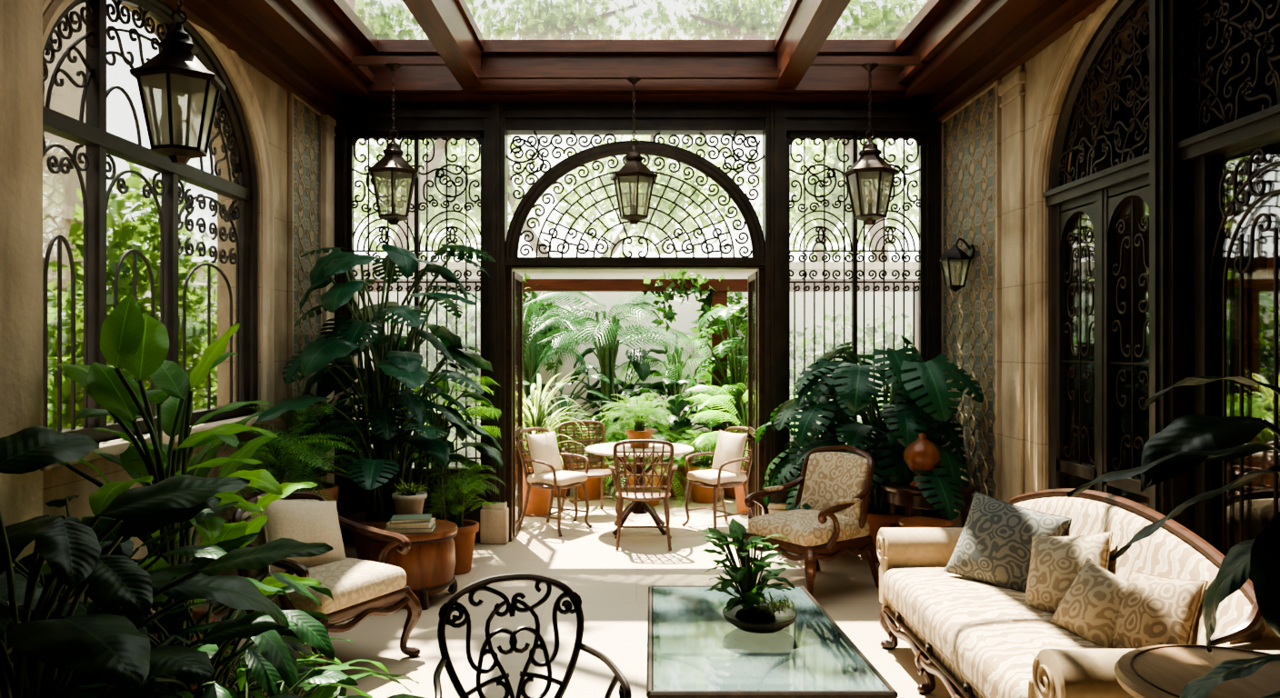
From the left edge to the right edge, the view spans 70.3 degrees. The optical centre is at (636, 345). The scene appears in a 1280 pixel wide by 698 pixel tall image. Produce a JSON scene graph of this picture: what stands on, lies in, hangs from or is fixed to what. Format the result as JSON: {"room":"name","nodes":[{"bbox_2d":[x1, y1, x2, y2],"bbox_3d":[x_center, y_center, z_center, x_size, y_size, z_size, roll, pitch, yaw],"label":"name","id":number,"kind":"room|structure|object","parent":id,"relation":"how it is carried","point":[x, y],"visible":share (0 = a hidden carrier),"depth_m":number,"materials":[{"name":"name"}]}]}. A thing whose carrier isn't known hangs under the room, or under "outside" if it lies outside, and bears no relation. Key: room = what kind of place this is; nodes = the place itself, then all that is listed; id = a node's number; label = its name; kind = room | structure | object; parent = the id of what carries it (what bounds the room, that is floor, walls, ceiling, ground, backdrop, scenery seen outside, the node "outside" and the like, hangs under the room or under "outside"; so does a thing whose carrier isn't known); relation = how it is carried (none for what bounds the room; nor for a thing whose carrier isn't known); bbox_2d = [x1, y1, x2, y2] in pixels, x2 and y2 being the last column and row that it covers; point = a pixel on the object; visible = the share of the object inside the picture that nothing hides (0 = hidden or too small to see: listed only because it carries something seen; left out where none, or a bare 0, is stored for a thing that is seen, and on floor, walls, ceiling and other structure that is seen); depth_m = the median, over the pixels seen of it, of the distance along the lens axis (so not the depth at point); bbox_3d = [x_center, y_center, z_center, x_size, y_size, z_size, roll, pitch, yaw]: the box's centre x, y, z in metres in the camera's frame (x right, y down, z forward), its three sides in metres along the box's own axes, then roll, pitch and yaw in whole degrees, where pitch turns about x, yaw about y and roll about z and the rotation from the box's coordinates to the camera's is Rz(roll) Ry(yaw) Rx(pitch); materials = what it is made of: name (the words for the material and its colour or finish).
{"room":"sunroom","nodes":[
{"label":"sunroom","id":0,"kind":"room"},
{"bbox_2d":[42,57,288,615],"bbox_3d":[-2.800,-0.450,3.275,0.300,4.300,9.550,0,0,0],"label":"wall","id":1,"kind":"structure","parent":0,"point":[61,483],"depth_m":6.40,"materials":[{"name":"stone"}]},
{"bbox_2d":[0,0,42,697],"bbox_3d":[-2.605,-0.150,3.785,0.150,3.700,0.350,0,0,0],"label":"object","id":2,"kind":"structure","parent":1,"relation":"attached to","point":[21,21],"depth_m":3.77,"materials":[{"name":"stone"}]},
{"bbox_2d":[42,0,257,440],"bbox_3d":[-2.732,-0.750,5.200,0.138,2.460,2.462,0,0,0],"label":"window","id":3,"kind":"structure","parent":1,"relation":"in","point":[121,220],"depth_m":5.01,"materials":[{"name":"clear glass"}]},
{"bbox_2d":[42,0,274,444],"bbox_3d":[-2.650,-0.708,5.200,0.065,2.817,2.795,0,0,0],"label":"trim","id":4,"kind":"structure","parent":1,"relation":"attached to","point":[230,60],"depth_m":6.42,"materials":[{"name":"stone"}]},
{"bbox_2d":[40,414,280,470],"bbox_3d":[-2.630,0.510,5.200,0.180,0.060,2.600,0,0,0],"label":"trim","id":5,"kind":"structure","parent":1,"relation":"attached to","point":[115,447],"depth_m":4.59,"materials":[{"name":"stone"}]},
{"bbox_2d":[288,92,322,482],"bbox_3d":[-2.631,-0.360,7.235,0.038,3.151,0.661,0,0,0],"label":"tile panel","id":6,"kind":"object","parent":1,"relation":"attached to","point":[305,122],"visible":0.59,"depth_m":7.16,"materials":[{"name":"stone"}]},
{"bbox_2d":[321,114,338,514],"bbox_3d":[-2.615,-0.150,7.700,0.130,3.700,0.300,0,0,0],"label":"trim","id":7,"kind":"structure","parent":1,"relation":"attached to","point":[329,123],"depth_m":7.62,"materials":[{"name":"stone"}]},
{"bbox_2d":[117,537,966,697],"bbox_3d":[0.000,1.760,3.275,6.000,0.120,9.550,0,0,0],"label":"floor","id":8,"kind":"structure","parent":0,"point":[612,585],"depth_m":5.68,"materials":[{"name":"stone"}]},
{"bbox_2d":[0,494,259,692],"bbox_3d":[-2.036,1.131,3.248,1.387,1.137,1.188,0,0,-41],"label":"plant","id":9,"kind":"object","parent":8,"relation":"on","point":[203,555],"visible":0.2,"depth_m":3.23,"materials":[{"name":"green plant"}]},
{"bbox_2d":[0,425,332,697],"bbox_3d":[-1.731,0.968,2.507,1.536,1.464,1.365,0,0,-37],"label":"plant","id":10,"kind":"object","parent":8,"relation":"on","point":[111,649],"visible":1,"depth_m":2.50,"materials":[{"name":"green plant"}]},
{"bbox_2d":[18,295,321,697],"bbox_3d":[-2.021,0.739,3.857,1.158,1.923,1.096,0,0,0],"label":"plant","id":11,"kind":"object","parent":8,"relation":"on","point":[130,338],"visible":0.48,"depth_m":3.92,"materials":[{"name":"green plant"}]},
{"bbox_2d":[73,352,283,640],"bbox_3d":[-2.143,0.868,4.390,0.848,1.664,1.014,0,0,0],"label":"plant","id":12,"kind":"object","parent":8,"relation":"on","point":[170,377],"visible":0.38,"depth_m":4.49,"materials":[{"name":"green plant"}]},
{"bbox_2d":[9,571,358,697],"bbox_3d":[-1.515,1.246,3.058,1.118,0.907,1.126,0,0,-36],"label":"plant","id":13,"kind":"object","parent":8,"relation":"on","point":[275,663],"visible":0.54,"depth_m":3.00,"materials":[{"name":"green plant"}]},
{"bbox_2d":[72,659,425,697],"bbox_3d":[-1.164,1.345,2.772,1.144,0.711,1.282,0,0,-24],"label":"plant","id":14,"kind":"object","parent":8,"relation":"on","point":[327,690],"visible":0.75,"depth_m":2.99,"materials":[{"name":"green plant"}]},
{"bbox_2d":[150,637,354,697],"bbox_3d":[-1.526,1.447,3.616,0.804,0.506,0.858,0,0,-22],"label":"plant","id":15,"kind":"object","parent":8,"relation":"on","point":[243,664],"visible":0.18,"depth_m":3.66,"materials":[{"name":"green plant"}]},
{"bbox_2d":[212,423,356,517],"bbox_3d":[-2.182,1.099,5.778,0.837,1.202,1.054,0,0,0],"label":"potted fern","id":16,"kind":"object","parent":8,"relation":"on","point":[278,470],"visible":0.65,"depth_m":5.75,"materials":[{"name":"plant"}]},
{"bbox_2d":[246,395,379,501],"bbox_3d":[-2.236,1.029,6.483,0.728,1.342,1.060,0,0,0],"label":"potted fern","id":17,"kind":"object","parent":8,"relation":"on","point":[335,491],"visible":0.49,"depth_m":6.42,"materials":[{"name":"green plant"}]},
{"bbox_2d":[228,491,421,667],"bbox_3d":[-1.699,1.247,4.850,0.827,0.908,0.779,0,0,28],"label":"upholstered armchair","id":18,"kind":"object","parent":8,"relation":"on","point":[359,588],"visible":0.58,"depth_m":4.78,"materials":[{"name":"beige fabric"}]},
{"bbox_2d":[252,243,501,560],"bbox_3d":[-1.820,0.463,6.780,1.564,2.474,1.934,0,0,0],"label":"monstera plant","id":19,"kind":"object","parent":8,"relation":"on","point":[377,475],"visible":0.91,"depth_m":6.72,"materials":[{"name":"teal plant"}]},
{"bbox_2d":[367,519,458,609],"bbox_3d":[-1.500,1.459,6.100,0.594,0.483,0.594,0,0,0],"label":"drum side table","id":20,"kind":"object","parent":8,"relation":"on","point":[429,565],"visible":0.59,"depth_m":5.88,"materials":[{"name":"red wood"}]},
{"bbox_2d":[384,513,436,533],"bbox_3d":[-1.481,1.173,5.980,0.306,0.089,0.216,0,0,-5],"label":"book stack","id":21,"kind":"object","parent":20,"relation":"on","point":[399,524],"visible":0.95,"depth_m":5.89,"materials":[{"name":"paper"}]},
{"bbox_2d":[391,478,429,514],"bbox_3d":[-1.561,1.065,6.246,0.275,0.304,0.250,0,0,0],"label":"succulent planter","id":22,"kind":"object","parent":20,"relation":"on","point":[409,501],"visible":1,"depth_m":6.18,"materials":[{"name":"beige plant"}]},
{"bbox_2d":[332,320,502,519],"bbox_3d":[-1.725,0.751,7.209,1.352,1.897,1.103,0,0,0],"label":"monstera plant","id":23,"kind":"object","parent":8,"relation":"on","point":[382,447],"visible":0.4,"depth_m":7.19,"materials":[{"name":"green plant"}]},
{"bbox_2d":[370,363,501,519],"bbox_3d":[-1.671,0.919,7.248,1.062,1.563,0.984,0,0,0],"label":"potted palm","id":24,"kind":"object","parent":8,"relation":"on","point":[443,516],"visible":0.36,"depth_m":7.34,"materials":[{"name":"green plant"}]},
{"bbox_2d":[406,459,506,575],"bbox_3d":[-1.355,1.278,6.859,0.741,0.844,0.751,0,0,0],"label":"potted fern","id":25,"kind":"object","parent":8,"relation":"on","point":[465,538],"visible":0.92,"depth_m":6.78,"materials":[{"name":"plant"}]},
{"bbox_2d":[432,572,631,697],"bbox_3d":[-0.365,1.258,2.992,0.625,0.883,0.565,0,0,-18],"label":"chair","id":26,"kind":"object","parent":8,"relation":"on","point":[453,605],"visible":1,"depth_m":3.19,"materials":[{"name":"black metal"}]},
{"bbox_2d":[609,439,678,550],"bbox_3d":[0.060,1.240,7.742,0.596,0.934,0.559,0,0,0],"label":"dining chair","id":27,"kind":"object","parent":8,"relation":"on","point":[640,493],"visible":1,"depth_m":7.55,"materials":[{"name":"wicker"}]},
{"bbox_2d":[646,585,898,697],"bbox_3d":[0.490,1.474,4.000,0.908,0.452,1.468,0,0,0],"label":"coffee table","id":28,"kind":"object","parent":8,"relation":"on","point":[694,652],"visible":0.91,"depth_m":3.66,"materials":[{"name":"glass"}]},
{"bbox_2d":[697,518,798,633],"bbox_3d":[0.501,1.026,4.003,0.438,0.450,0.383,0,0,14],"label":"potted plant","id":29,"kind":"object","parent":28,"relation":"on","point":[750,612],"visible":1,"depth_m":3.98,"materials":[{"name":"green plant"}]},
{"bbox_2d":[736,444,879,596],"bbox_3d":[1.235,1.213,6.391,0.807,0.977,0.764,0,0,-36],"label":"upholstered armchair","id":30,"kind":"object","parent":8,"relation":"on","point":[836,485],"visible":0.92,"depth_m":6.30,"materials":[{"name":"beige fabric"}]},
{"bbox_2d":[753,391,884,556],"bbox_3d":[1.583,1.018,7.319,1.188,1.365,0.882,0,0,0],"label":"monstera plant","id":31,"kind":"object","parent":8,"relation":"on","point":[785,409],"visible":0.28,"depth_m":7.24,"materials":[{"name":"green plant"}]},
{"bbox_2d":[762,335,983,563],"bbox_3d":[1.815,0.808,6.995,1.575,1.784,1.530,0,0,0],"label":"monstera plant","id":32,"kind":"object","parent":8,"relation":"on","point":[919,402],"visible":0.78,"depth_m":6.77,"materials":[{"name":"teal plant"}]},
{"bbox_2d":[898,516,953,527],"bbox_3d":[1.980,1.450,6.220,0.360,0.500,0.360,0,0,0],"label":"stool","id":33,"kind":"object","parent":8,"relation":"on","point":[913,521],"visible":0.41,"depth_m":6.18,"materials":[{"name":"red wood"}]},
{"bbox_2d":[880,479,976,527],"bbox_3d":[2.180,1.368,6.800,0.680,0.670,0.680,0,0,0],"label":"round side table","id":34,"kind":"object","parent":8,"relation":"on","point":[908,497],"visible":0.33,"depth_m":6.58,"materials":[{"name":"brown wood"}]},
{"bbox_2d":[902,432,939,489],"bbox_3d":[2.070,0.833,6.600,0.260,0.400,0.260,0,0,0],"label":"urn","id":35,"kind":"object","parent":34,"relation":"on","point":[921,455],"visible":0.84,"depth_m":6.52,"materials":[{"name":"orange ceramic"}]},
{"bbox_2d":[876,488,1279,697],"bbox_3d":[1.809,1.194,4.120,0.898,1.017,2.309,0,0,0],"label":"sofa","id":36,"kind":"object","parent":8,"relation":"on","point":[982,640],"visible":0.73,"depth_m":3.89,"materials":[{"name":"beige fabric"}]},
{"bbox_2d":[943,490,1071,592],"bbox_3d":[1.859,1.010,4.579,0.261,0.476,0.571,0,0,-36],"label":"throw pillow","id":37,"kind":"object","parent":36,"relation":"on","point":[994,546],"visible":0.77,"depth_m":4.53,"materials":[{"name":"grey fabric"}]},
{"bbox_2d":[1024,531,1112,614],"bbox_3d":[1.928,1.040,4.079,0.244,0.446,0.465,0,0,-34],"label":"throw pillow","id":38,"kind":"object","parent":36,"relation":"on","point":[1055,562],"visible":0.59,"depth_m":4.04,"materials":[{"name":"beige fabric"}]},
{"bbox_2d":[1049,557,1128,648],"bbox_3d":[1.899,1.080,3.740,0.203,0.347,0.378,0,0,-14],"label":"throw pillow","id":39,"kind":"object","parent":36,"relation":"on","point":[1089,610],"visible":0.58,"depth_m":3.70,"materials":[{"name":"beige fabric"}]},
{"bbox_2d":[1111,570,1208,649],"bbox_3d":[1.988,1.050,3.479,0.204,0.372,0.400,0,0,-15],"label":"throw pillow","id":40,"kind":"object","parent":36,"relation":"on","point":[1155,610],"visible":0.67,"depth_m":3.41,"materials":[{"name":"beige fabric"}]},
{"bbox_2d":[1066,375,1279,697],"bbox_3d":[1.697,0.887,2.036,1.490,1.626,0.612,0,0,0],"label":"rubber plant","id":41,"kind":"object","parent":8,"relation":"on","point":[1189,440],"visible":1,"depth_m":2.06,"materials":[{"name":"green plant"}]},
{"bbox_2d":[1113,644,1279,697],"bbox_3d":[1.740,1.323,2.570,0.690,0.754,0.690,0,0,0],"label":"round side table","id":42,"kind":"object","parent":8,"relation":"on","point":[1164,671],"visible":0.86,"depth_m":2.64,"materials":[{"name":"beige wood"}]},
{"bbox_2d":[161,0,1106,120],"bbox_3d":[0.000,-2.245,3.260,5.300,0.650,9.520,0,0,0],"label":"ceiling","id":43,"kind":"structure","parent":0,"point":[303,46],"depth_m":7.50,"materials":[{"name":"brown wood"}]},
{"bbox_2d":[129,0,226,164],"bbox_3d":[-1.870,-1.452,3.720,0.317,1.416,0.366,0,0,-11],"label":"hanging lantern","id":44,"kind":"object","parent":43,"relation":"hanging from","point":[176,68],"visible":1,"depth_m":3.69,"materials":[{"name":"brown metal"}]},
{"bbox_2d":[367,62,418,225],"bbox_3d":[-1.870,-1.545,7.000,0.369,1.230,0.426,0,0,-11],"label":"hanging lantern","id":45,"kind":"object","parent":43,"relation":"hanging from","point":[392,165],"visible":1,"depth_m":6.94,"materials":[{"name":"brown metal"}]},
{"bbox_2d":[402,0,850,86],"bbox_3d":[-0.060,-2.337,5.810,2.800,0.395,3.420,0,0,0],"label":"beams","id":46,"kind":"structure","parent":43,"relation":"attached to","point":[450,25],"depth_m":6.57,"materials":[{"name":"brown wood"}]},
{"bbox_2d":[610,76,658,224],"bbox_3d":[-0.020,-1.571,7.350,0.350,1.178,0.405,0,0,-11],"label":"hanging lantern","id":47,"kind":"object","parent":43,"relation":"hanging from","point":[634,170],"visible":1,"depth_m":7.30,"materials":[{"name":"brown metal"}]},
{"bbox_2d":[344,0,928,39],"bbox_3d":[0.000,-2.570,5.875,4.600,0.040,3.550,0,0,0],"label":"skylight window","id":48,"kind":"structure","parent":43,"relation":"attached to","point":[385,19],"depth_m":7.17,"materials":[{"name":"clear glass"}]},
{"bbox_2d":[344,56,928,79],"bbox_3d":[0.000,-2.190,7.175,4.560,0.060,0.400,0,0,0],"label":"ceiling panels","id":49,"kind":"object","parent":43,"relation":"attached to","point":[356,61],"depth_m":7.33,"materials":[{"name":"brown wood"}]},
{"bbox_2d":[841,62,899,225],"bbox_3d":[1.800,-1.545,7.000,0.369,1.230,0.426,0,0,-11],"label":"hanging lantern","id":50,"kind":"object","parent":43,"relation":"hanging from","point":[870,165],"visible":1,"depth_m":6.97,"materials":[{"name":"brown metal"}]},
{"bbox_2d":[334,101,942,543],"bbox_3d":[0.000,-0.200,7.885,5.300,3.800,0.230,0,0,0],"label":"wall","id":51,"kind":"structure","parent":0,"point":[497,121],"depth_m":7.81,"materials":[{"name":"brown metal"}]},
{"bbox_2d":[347,131,483,468],"bbox_3d":[-1.903,-0.401,7.907,1.277,2.922,0.073,0,0,0],"label":"window","id":52,"kind":"structure","parent":51,"relation":"in","point":[354,137],"depth_m":7.89,"materials":[{"name":"brown metal"}]},
{"bbox_2d":[480,501,789,544],"bbox_3d":[-0.010,1.525,7.880,2.650,0.350,0.260,0,0,0],"label":"trim","id":53,"kind":"structure","parent":51,"relation":"attached to","point":[494,521],"depth_m":7.75,"materials":[{"name":"stone"}]},
{"bbox_2d":[504,132,765,269],"bbox_3d":[-0.009,-1.294,7.900,2.333,1.247,0.180,0,0,0],"label":"window","id":54,"kind":"structure","parent":51,"relation":"in","point":[528,201],"depth_m":7.89,"materials":[{"name":"brown metal"}]},
{"bbox_2d":[505,268,764,541],"bbox_3d":[-0.010,0.515,8.220,2.240,2.370,0.700,0,0,0],"label":"door","id":55,"kind":"structure","parent":51,"relation":"in","point":[755,280],"depth_m":7.98,"materials":[{"name":"brown wood"}]},
{"bbox_2d":[786,131,925,467],"bbox_3d":[1.898,-0.401,7.907,1.295,2.922,0.073,0,0,0],"label":"window","id":56,"kind":"structure","parent":51,"relation":"in","point":[918,137],"depth_m":7.89,"materials":[{"name":"brown metal"}]},
{"bbox_2d":[941,0,1149,527],"bbox_3d":[2.781,-0.450,3.275,0.338,4.300,9.550,0,0,0],"label":"wall","id":57,"kind":"structure","parent":0,"point":[971,135],"depth_m":6.84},
{"bbox_2d":[939,238,974,291],"bbox_3d":[2.496,-0.630,7.100,0.262,0.419,0.250,0,0,0],"label":"wall sconce","id":58,"kind":"object","parent":57,"relation":"attached to","point":[955,254],"depth_m":7.08,"materials":[{"name":"black metal"}]},
{"bbox_2d":[998,64,1026,502],"bbox_3d":[2.632,-0.110,6.360,0.095,3.620,0.380,0,0,0],"label":"pilaster","id":59,"kind":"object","parent":57,"relation":"attached to","point":[1012,91],"depth_m":6.31,"materials":[{"name":"stone"}]},
{"bbox_2d":[1028,0,1118,492],"bbox_3d":[2.650,-0.218,4.620,0.065,3.837,2.955,0,0,0],"label":"trim","id":60,"kind":"structure","parent":57,"relation":"attached to","point":[1081,34],"depth_m":5.92,"materials":[{"name":"stone"}]},
{"bbox_2d":[1042,0,1279,581],"bbox_3d":[2.690,-0.157,4.620,0.220,3.715,2.631,0,0,0],"label":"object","id":61,"kind":"structure","parent":57,"relation":"in","point":[1164,287],"depth_m":4.47,"materials":[{"name":"brown metal"}]},
{"bbox_2d":[1094,0,1279,204],"bbox_3d":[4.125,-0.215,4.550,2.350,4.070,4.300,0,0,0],"label":"grille","id":62,"kind":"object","parent":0,"point":[1125,114],"depth_m":6.60,"materials":[{"name":"black metal"}]},
{"label":"outside","id":63,"kind":"structure","parent":0,"visible":0},
{"bbox_2d":[514,479,749,537],"bbox_3d":[0.000,1.760,9.250,18.000,0.120,21.500,0,0,0],"label":"ground","id":64,"kind":"structure","parent":63,"point":[602,521],"depth_m":8.79,"materials":[{"name":"stone"}]},
{"bbox_2d":[457,402,526,486],"bbox_3d":[-1.475,1.133,10.124,1.083,1.134,1.113,0,0,39],"label":"potted fern","id":65,"kind":"object","parent":64,"relation":"on","point":[468,403],"visible":0.05,"depth_m":10.05,"materials":[{"name":"green plant"}]},
{"bbox_2d":[442,291,604,460],"bbox_3d":[-1.437,0.434,11.452,2.120,2.531,1.996,0,0,0],"label":"tree fern","id":66,"kind":"object","parent":64,"relation":"on","point":[532,356],"visible":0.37,"depth_m":11.50,"materials":[{"name":"green plant"}]},
{"bbox_2d":[474,371,588,517],"bbox_3d":[-1.056,0.900,9.156,1.209,1.600,1.236,0,0,6],"label":"dracaena plant","id":67,"kind":"object","parent":64,"relation":"on","point":[539,499],"visible":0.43,"depth_m":9.05,"materials":[{"name":"green plant"}]},
{"bbox_2d":[515,427,592,537],"bbox_3d":[-0.772,1.240,8.420,0.559,0.934,0.596,0,0,32],"label":"dining chair","id":68,"kind":"object","parent":64,"relation":"on","point":[547,473],"visible":0.98,"depth_m":8.34,"materials":[{"name":"fabric"}]},
{"bbox_2d":[515,400,600,497],"bbox_3d":[-0.910,1.176,10.331,1.187,1.047,1.198,0,0,0],"label":"potted fern","id":69,"kind":"object","parent":64,"relation":"on","point":[573,404],"visible":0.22,"depth_m":10.29,"materials":[{"name":"plant"}]},
{"bbox_2d":[515,373,618,459],"bbox_3d":[-0.937,1.016,10.937,1.555,1.368,1.625,0,0,0],"label":"plant","id":70,"kind":"object","parent":64,"relation":"on","point":[564,404],"visible":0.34,"depth_m":10.87,"materials":[{"name":"green plant"}]},
{"bbox_2d":[563,346,601,427],"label":"plant","id":71,"kind":"object","parent":64,"relation":"on","point":[576,374],"depth_m":11.83,"materials":[{"name":"green plant"}]},
{"bbox_2d":[558,420,621,520],"bbox_3d":[-0.474,1.240,9.135,0.596,0.934,0.559,0,0,-22],"label":"dining chair","id":72,"kind":"object","parent":64,"relation":"on","point":[596,472],"visible":0.66,"depth_m":9.28,"materials":[{"name":"wicker"}]},
{"bbox_2d":[552,411,628,499],"bbox_3d":[-0.452,1.227,10.103,1.191,0.946,0.926,0,0,-18],"label":"potted fern","id":73,"kind":"object","parent":64,"relation":"on","point":[593,487],"visible":0.19,"depth_m":9.97,"materials":[{"name":"green plant"}]},
{"bbox_2d":[524,291,694,485],"bbox_3d":[-0.363,0.502,11.188,2.184,2.396,2.437,0,0,0],"label":"tree fern","id":74,"kind":"object","parent":64,"relation":"on","point":[607,354],"visible":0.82,"depth_m":11.13,"materials":[{"name":"green plant"}]},
{"bbox_2d":[582,406,678,489],"bbox_3d":[-0.122,1.196,10.497,1.104,1.008,1.146,0,0,23],"label":"potted fern","id":75,"kind":"object","parent":64,"relation":"on","point":[620,436],"visible":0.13,"depth_m":10.37,"materials":[{"name":"green plant"}]},
{"bbox_2d":[354,291,912,466],"bbox_3d":[0.197,0.187,11.403,12.112,3.026,2.165,0,0,0],"label":"foliage","id":76,"kind":"object","parent":64,"relation":"on","point":[888,338],"visible":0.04,"depth_m":11.89,"materials":[{"name":"green plant"}]},
{"bbox_2d":[354,135,918,261],"bbox_3d":[-0.003,-2.297,16.270,11.171,8.031,2.981,0,0,0],"label":"tree","id":77,"kind":"object","parent":64,"relation":"on","point":[832,161],"visible":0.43,"depth_m":16.04,"materials":[{"name":"green plant"}]},
{"bbox_2d":[355,261,918,466],"bbox_3d":[0.000,0.275,12.750,16.000,2.850,0.500,0,0,0],"label":"garden","id":78,"kind":"structure","parent":64,"relation":"on","point":[687,314],"depth_m":12.60,"materials":[{"name":"green plant"}]},
{"bbox_2d":[355,279,918,489],"bbox_3d":[-0.200,0.460,10.790,8.800,2.480,0.220,0,0,0],"label":"pergola","id":79,"kind":"object","parent":64,"relation":"on","point":[720,296],"visible":0.19,"depth_m":10.68,"materials":[{"name":"brown wood"}]},
{"bbox_2d":[513,269,793,382],"bbox_3d":[0.086,-0.200,11.498,4.073,1.561,1.965,0,0,0],"label":"climbing vine","id":80,"kind":"object","parent":79,"relation":"attached to","point":[705,307],"visible":0.33,"depth_m":10.81,"materials":[{"name":"green plant"}]},
{"bbox_2d":[585,442,693,535],"bbox_3d":[0.030,1.320,8.360,1.000,0.764,1.000,0,0,0],"label":"round dining table","id":81,"kind":"object","parent":64,"relation":"on","point":[637,507],"visible":0.62,"depth_m":8.27,"materials":[{"name":"stone"}]},
{"bbox_2d":[596,393,678,448],"bbox_3d":[0.013,0.681,8.382,0.782,0.514,0.724,0,0,0],"label":"potted fern","id":82,"kind":"object","parent":81,"relation":"on","point":[639,416],"visible":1,"depth_m":8.27,"materials":[{"name":"plant"}]},
{"bbox_2d":[610,348,669,439],"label":"plant","id":83,"kind":"object","parent":64,"relation":"on","point":[637,357],"depth_m":11.48,"materials":[{"name":"green plant"}]},
{"bbox_2d":[392,139,889,261],"bbox_3d":[-0.013,-2.431,15.844,12.824,8.288,2.779,0,0,0],"label":"tree","id":84,"kind":"object","parent":64,"relation":"on","point":[439,145],"visible":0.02,"depth_m":15.40,"materials":[{"name":"green plant"}]},
{"bbox_2d":[593,423,692,508],"bbox_3d":[0.047,1.281,9.739,1.149,0.837,1.170,0,0,0],"label":"potted fern","id":85,"kind":"object","parent":64,"relation":"on","point":[655,481],"visible":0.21,"depth_m":9.58,"materials":[{"name":"plant"}]},
{"bbox_2d":[625,422,712,497],"bbox_3d":[0.364,1.277,10.324,1.149,0.846,1.225,0,0,0],"label":"potted fern","id":86,"kind":"object","parent":64,"relation":"on","point":[681,469],"visible":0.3,"depth_m":10.15,"materials":[{"name":"plant"}]},
{"bbox_2d":[614,330,730,445],"bbox_3d":[0.459,0.740,11.667,1.760,1.920,1.567,0,0,0],"label":"tree fern","id":87,"kind":"object","parent":64,"relation":"on","point":[674,369],"visible":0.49,"depth_m":11.80,"materials":[{"name":"green plant"}]},
{"bbox_2d":[617,374,728,486],"bbox_3d":[0.432,1.018,10.983,1.376,1.365,1.433,0,0,0],"label":"plant","id":88,"kind":"object","parent":64,"relation":"on","point":[682,405],"visible":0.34,"depth_m":10.71,"materials":[{"name":"green plant"}]},
{"bbox_2d":[658,429,742,503],"bbox_3d":[0.719,1.296,9.848,1.286,0.809,1.188,0,0,0],"label":"potted fern","id":89,"kind":"object","parent":64,"relation":"on","point":[700,495],"visible":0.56,"depth_m":9.77,"materials":[{"name":"plant"}]},
{"bbox_2d":[681,426,751,529],"bbox_3d":[0.792,1.240,8.500,0.559,0.934,0.596,0,0,-32],"label":"dining chair","id":90,"kind":"object","parent":64,"relation":"on","point":[725,472],"visible":0.93,"depth_m":8.42,"materials":[{"name":"fabric"}]},
{"bbox_2d":[674,299,799,499],"bbox_3d":[1.175,0.591,10.179,1.347,2.218,1.543,0,0,-36],"label":"plant","id":91,"kind":"object","parent":64,"relation":"on","point":[721,314],"visible":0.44,"depth_m":10.15,"materials":[{"name":"green plant"}]},
{"bbox_2d":[684,382,809,515],"bbox_3d":[1.149,1.039,9.278,1.379,1.321,1.359,0,0,0],"label":"potted palm","id":92,"kind":"object","parent":64,"relation":"on","point":[740,497],"visible":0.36,"depth_m":9.13,"materials":[{"name":"green plant"}]}
]}

